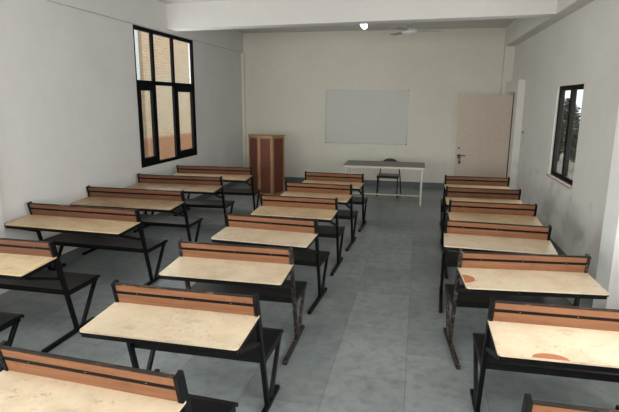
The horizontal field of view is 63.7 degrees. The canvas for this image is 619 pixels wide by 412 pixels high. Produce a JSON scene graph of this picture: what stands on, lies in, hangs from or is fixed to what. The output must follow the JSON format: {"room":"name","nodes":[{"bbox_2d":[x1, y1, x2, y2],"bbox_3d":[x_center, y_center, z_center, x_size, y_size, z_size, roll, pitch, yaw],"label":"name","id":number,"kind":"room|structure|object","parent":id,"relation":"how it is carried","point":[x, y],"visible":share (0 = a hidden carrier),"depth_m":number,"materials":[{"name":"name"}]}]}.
{"room":"classroom","nodes":[
{"label":"classroom","id":0,"kind":"room"},
{"bbox_2d":[0,0,242,254],"bbox_3d":[-3.386,-0.940,5.465,0.100,3.720,15.400,3,12,12],"label":"wall","id":1,"kind":"structure","parent":0,"point":[69,120],"depth_m":6.60,"materials":[{"name":"white paint"}]},
{"bbox_2d":[0,197,8,293],"bbox_3d":[-3.403,-0.622,5.071,0.060,3.262,0.410,3,12,12],"label":"trim","id":2,"kind":"structure","parent":1,"relation":"attached to","point":[2,230],"depth_m":5.42,"materials":[{"name":"white paint"}]},
{"bbox_2d":[43,182,241,269],"bbox_3d":[-3.346,0.831,5.792,0.020,0.120,15.330,3,12,12],"label":"baseboard","id":3,"kind":"structure","parent":1,"relation":"attached to","point":[77,252],"depth_m":6.89,"materials":[{"name":"grey stone"}]},
{"bbox_2d":[46,0,242,52],"bbox_3d":[-3.307,-2.524,5.115,0.040,0.475,15.400,3,12,12],"label":"trim","id":4,"kind":"structure","parent":1,"relation":"attached to","point":[152,14],"depth_m":8.16,"materials":[{"name":"white paint"}]},
{"bbox_2d":[133,25,196,167],"bbox_3d":[-2.545,-1.943,9.021,0.060,2.250,2.140,3,12,12],"label":"window","id":5,"kind":"structure","parent":1,"relation":"in","point":[142,85],"depth_m":8.81,"materials":[{"name":"black paint"}]},
{"bbox_2d":[241,53,246,166],"bbox_3d":[-1.683,-2.245,12.828,0.070,3.245,0.070,3,12,12],"label":"trim","id":6,"kind":"structure","parent":1,"relation":"attached to","point":[242,54],"depth_m":12.76,"materials":[{"name":"white paint"}]},
{"bbox_2d":[166,0,557,30],"bbox_3d":[0.505,-3.123,7.936,6.237,0.420,0.269,4,12,17],"label":"ceiling beam","id":7,"kind":"structure","parent":1,"relation":"attached to","point":[226,14],"depth_m":7.85,"materials":[{"name":"white paint"}]},
{"bbox_2d":[0,181,618,411],"bbox_3d":[-0.207,1.102,5.192,6.930,0.120,15.900,3,12,12],"label":"floor","id":8,"kind":"structure","parent":0,"point":[375,341],"depth_m":4.63,"materials":[{"name":"stone"}]},
{"bbox_2d":[0,312,23,371],"bbox_3d":[-3.064,0.875,3.643,1.435,0.927,0.953,3,12,12],"label":"desk","id":9,"kind":"object","parent":8,"relation":"on","point":[7,320],"visible":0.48,"depth_m":3.86,"materials":[{"name":"metal"}]},
{"bbox_2d":[0,238,99,352],"bbox_3d":[-2.838,0.686,4.543,1.435,0.927,0.953,3,12,12],"label":"desk","id":10,"kind":"object","parent":8,"relation":"on","point":[23,262],"visible":0.87,"depth_m":4.32,"materials":[{"name":"black paint"}]},
{"bbox_2d":[4,201,167,284],"bbox_3d":[-2.539,0.423,5.795,1.435,0.927,0.953,3,12,14],"label":"desk","id":11,"kind":"object","parent":8,"relation":"on","point":[77,226],"visible":0.82,"depth_m":5.61,"materials":[{"name":"black paint"}]},
{"bbox_2d":[0,340,237,411],"bbox_3d":[-1.014,1.130,2.503,1.010,0.927,0.953,4,12,15],"label":"desk","id":12,"kind":"object","parent":8,"relation":"on","point":[30,380],"visible":1,"depth_m":2.28,"materials":[{"name":"laminate"}]},
{"bbox_2d":[71,185,202,254],"bbox_3d":[-2.342,0.189,6.907,1.435,0.927,0.953,3,12,12],"label":"desk","id":13,"kind":"object","parent":8,"relation":"on","point":[150,200],"visible":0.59,"depth_m":6.69,"materials":[{"name":"black paint"}]},
{"bbox_2d":[79,279,282,411],"bbox_3d":[-0.786,0.948,3.371,1.010,0.927,0.953,3,12,12],"label":"desk","id":14,"kind":"object","parent":8,"relation":"on","point":[222,325],"visible":0.91,"depth_m":3.12,"materials":[{"name":"black paint"}]},
{"bbox_2d":[127,173,234,232],"bbox_3d":[-2.054,-0.063,8.105,1.435,0.927,0.953,3,12,10],"label":"desk","id":15,"kind":"object","parent":8,"relation":"on","point":[189,184],"visible":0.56,"depth_m":7.90,"materials":[{"name":"black paint"}]},
{"bbox_2d":[174,165,260,215],"bbox_3d":[-1.715,-0.294,9.206,1.435,0.927,0.953,2,12,10],"label":"desk","id":16,"kind":"object","parent":8,"relation":"on","point":[229,174],"visible":0.69,"depth_m":9.03,"materials":[{"name":"black paint"}]},
{"bbox_2d":[159,239,306,364],"bbox_3d":[-0.608,0.742,4.350,1.010,0.927,0.953,3,12,11],"label":"desk","id":17,"kind":"object","parent":8,"relation":"on","point":[216,267],"visible":0.86,"depth_m":4.13,"materials":[{"name":"black paint"}]},
{"bbox_2d":[248,134,284,195],"bbox_3d":[-1.018,-0.921,11.206,0.870,1.335,0.385,3,12,12],"label":"lectern","id":18,"kind":"object","parent":8,"relation":"on","point":[266,152],"visible":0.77,"depth_m":11.09,"materials":[{"name":"red wood"}]},
{"bbox_2d":[211,212,329,314],"bbox_3d":[-0.378,0.535,5.332,1.010,0.927,0.953,4,12,16],"label":"desk","id":19,"kind":"object","parent":8,"relation":"on","point":[300,234],"visible":0.77,"depth_m":5.10,"materials":[{"name":"black paint"}]},
{"bbox_2d":[251,194,344,275],"bbox_3d":[-0.119,0.307,6.419,1.010,0.927,0.953,3,12,14],"label":"desk","id":20,"kind":"object","parent":8,"relation":"on","point":[307,208],"visible":0.64,"depth_m":6.20,"materials":[{"name":"black paint"}]},
{"bbox_2d":[280,181,357,250],"bbox_3d":[0.150,0.096,7.425,1.010,0.927,0.953,4,12,15],"label":"desk","id":21,"kind":"object","parent":8,"relation":"on","point":[343,193],"visible":0.7,"depth_m":7.24,"materials":[{"name":"black paint"}]},
{"bbox_2d":[302,171,367,231],"bbox_3d":[0.428,-0.126,8.478,1.010,0.927,0.953,3,12,14],"label":"desk","id":22,"kind":"object","parent":8,"relation":"on","point":[357,180],"visible":0.59,"depth_m":8.29,"materials":[{"name":"black paint"}]},
{"bbox_2d":[343,160,424,205],"bbox_3d":[1.587,-0.507,10.628,1.660,0.800,0.815,3,12,12],"label":"table","id":23,"kind":"object","parent":8,"relation":"on","point":[350,163],"visible":0.87,"depth_m":10.36,"materials":[{"name":"grey laminate"}]},
{"bbox_2d":[376,158,400,197],"bbox_3d":[1.778,-0.642,11.214,0.566,0.817,0.462,4,12,15],"label":"chair","id":24,"kind":"object","parent":8,"relation":"on","point":[380,175],"visible":0.69,"depth_m":11.13,"materials":[{"name":"black plastic"}]},
{"bbox_2d":[439,175,510,227],"bbox_3d":[2.700,-0.047,8.180,1.010,0.927,0.953,3,12,10],"label":"desk","id":25,"kind":"object","parent":8,"relation":"on","point":[450,181],"visible":0.48,"depth_m":7.99,"materials":[{"name":"black paint"}]},
{"bbox_2d":[440,186,522,249],"bbox_3d":[2.425,0.177,7.112,1.010,0.927,0.953,3,12,11],"label":"desk","id":26,"kind":"object","parent":8,"relation":"on","point":[512,196],"visible":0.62,"depth_m":6.92,"materials":[{"name":"black paint"}]},
{"bbox_2d":[444,199,542,278],"bbox_3d":[2.202,0.382,6.140,1.010,0.927,0.953,3,12,12],"label":"desk","id":27,"kind":"object","parent":8,"relation":"on","point":[506,213],"visible":0.39,"depth_m":5.91,"materials":[{"name":"black paint"}]},
{"bbox_2d":[439,218,557,312],"bbox_3d":[1.883,0.592,5.139,1.010,0.927,0.953,3,12,14],"label":"desk","id":28,"kind":"object","parent":8,"relation":"on","point":[464,235],"visible":0.69,"depth_m":4.90,"materials":[{"name":"black paint"}]},
{"bbox_2d":[443,249,608,368],"bbox_3d":[1.711,0.799,4.156,1.010,0.927,0.953,2,12,6],"label":"desk","id":29,"kind":"object","parent":8,"relation":"on","point":[518,277],"visible":0.81,"depth_m":3.94,"materials":[{"name":"black paint"}]},
{"bbox_2d":[470,297,618,411],"bbox_3d":[1.608,1.014,3.136,1.010,0.927,0.953,3,12,11],"label":"desk","id":30,"kind":"object","parent":8,"relation":"on","point":[579,342],"visible":1,"depth_m":2.94,"materials":[{"name":"black paint"}]},
{"bbox_2d":[521,393,618,411],"bbox_3d":[1.382,1.228,2.116,1.010,0.927,0.953,3,12,12],"label":"desk","id":31,"kind":"object","parent":8,"relation":"on","point":[529,405],"visible":1,"depth_m":1.99,"materials":[{"name":"black paint"}]},
{"bbox_2d":[158,0,515,32],"bbox_3d":[-0.182,-2.669,4.393,6.930,0.150,15.900,3,12,12],"label":"ceiling","id":32,"kind":"structure","parent":0,"point":[486,23],"depth_m":11.08,"materials":[{"name":"white paint"}]},
{"bbox_2d":[390,22,417,35],"bbox_3d":[2.005,-3.402,9.312,0.951,0.425,1.082,1,12,3],"label":"ceiling fan","id":33,"kind":"object","parent":32,"relation":"hanging from","point":[409,31],"visible":0.67,"depth_m":9.26,"materials":[{"name":"white metal"}]},
{"bbox_2d":[243,27,505,182],"bbox_3d":[1.461,-2.350,12.278,6.930,3.720,0.250,3,12,12],"label":"wall","id":34,"kind":"structure","parent":0,"point":[288,75],"depth_m":12.08,"materials":[{"name":"white paint"}]},
{"bbox_2d":[248,177,443,188],"bbox_3d":[1.357,-0.580,12.532,6.160,0.150,0.020,3,12,12],"label":"baseboard","id":35,"kind":"structure","parent":34,"relation":"attached to","point":[426,185],"depth_m":12.36,"materials":[{"name":"grey stone"}]},
{"bbox_2d":[325,89,408,144],"bbox_3d":[1.382,-2.176,12.189,2.010,1.315,0.024,3,12,12],"label":"whiteboard","id":36,"kind":"object","parent":34,"relation":"attached to","point":[352,116],"visible":1,"depth_m":12.18,"materials":[{"name":"ceramic"}]},
{"bbox_2d":[511,0,618,279],"bbox_3d":[2.996,-0.612,4.122,0.100,3.720,15.400,3,12,12],"label":"wall","id":37,"kind":"structure","parent":0,"point":[582,47],"depth_m":6.50,"materials":[{"name":"white paint"}]},
{"bbox_2d":[454,93,514,177],"bbox_3d":[3.630,-1.208,10.454,1.075,2.270,0.080,3,12,12],"label":"door","id":38,"kind":"structure","parent":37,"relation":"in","point":[484,125],"depth_m":10.40,"materials":[{"name":"beige paint"}]},
{"bbox_2d":[500,46,514,94],"bbox_3d":[4.458,-1.945,11.475,0.200,3.300,0.180,3,12,12],"label":"trim","id":39,"kind":"structure","parent":37,"relation":"attached to","point":[508,58],"depth_m":11.15,"materials":[{"name":"white paint"}]},
{"bbox_2d":[505,80,525,189],"bbox_3d":[4.304,-1.385,10.707,0.130,2.520,1.500,3,12,12],"label":"trim","id":40,"kind":"structure","parent":37,"relation":"attached to","point":[517,87],"depth_m":10.01,"materials":[{"name":"white paint"}]},
{"bbox_2d":[504,0,593,46],"bbox_3d":[2.861,-2.234,3.811,0.200,0.420,15.400,3,12,12],"label":"trim","id":41,"kind":"structure","parent":37,"relation":"attached to","point":[519,30],"depth_m":8.43,"materials":[{"name":"white paint"}]},
{"bbox_2d":[550,238,565,254],"bbox_3d":[2.744,1.319,3.685,0.020,0.120,13.680,3,12,12],"label":"baseboard","id":42,"kind":"structure","parent":37,"relation":"attached to","point":[558,249],"depth_m":6.95,"materials":[{"name":"grey stone"}]},
{"bbox_2d":[546,84,583,188],"bbox_3d":[3.619,-1.000,6.962,0.170,1.340,1.250,3,12,12],"label":"window","id":43,"kind":"structure","parent":37,"relation":"in","point":[562,178],"depth_m":7.02,"materials":[{"name":"paint"}]},
{"bbox_2d":[592,108,618,309],"bbox_3d":[2.918,-0.481,4.513,0.200,3.300,0.340,3,12,12],"label":"pillar","id":44,"kind":"structure","parent":37,"relation":"attached to","point":[607,276],"depth_m":4.64,"materials":[{"name":"white paint"}]},
{"label":"outside","id":45,"kind":"structure","parent":0,"visible":0},
{"bbox_2d":[557,150,574,177],"bbox_3d":[2.628,-0.073,12.473,60.000,0.200,55.000,3,12,12],"label":"floor","id":46,"kind":"structure","parent":45,"point":[560,162],"depth_m":18.97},
{"bbox_2d":[134,30,191,159],"bbox_3d":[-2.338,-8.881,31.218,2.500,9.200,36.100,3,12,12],"label":"window panes","id":47,"kind":"structure","parent":46,"relation":"on","point":[161,44],"depth_m":16.37,"materials":[{"name":"clear glass"}]},
{"bbox_2d":[558,98,580,160],"bbox_3d":[10.315,-3.156,20.466,1.636,2.629,1.628,3,12,12],"label":"tree","id":48,"kind":"object","parent":46,"relation":"on","point":[566,102],"visible":0.23,"depth_m":20.07,"materials":[{"name":"green plant"}]},
{"bbox_2d":[564,126,578,161],"bbox_3d":[9.813,-2.066,17.486,1.645,1.729,1.639,3,12,12],"label":"tree","id":49,"kind":"object","parent":46,"relation":"on","point":[575,133],"visible":0.13,"depth_m":17.41,"materials":[{"name":"green plant"}]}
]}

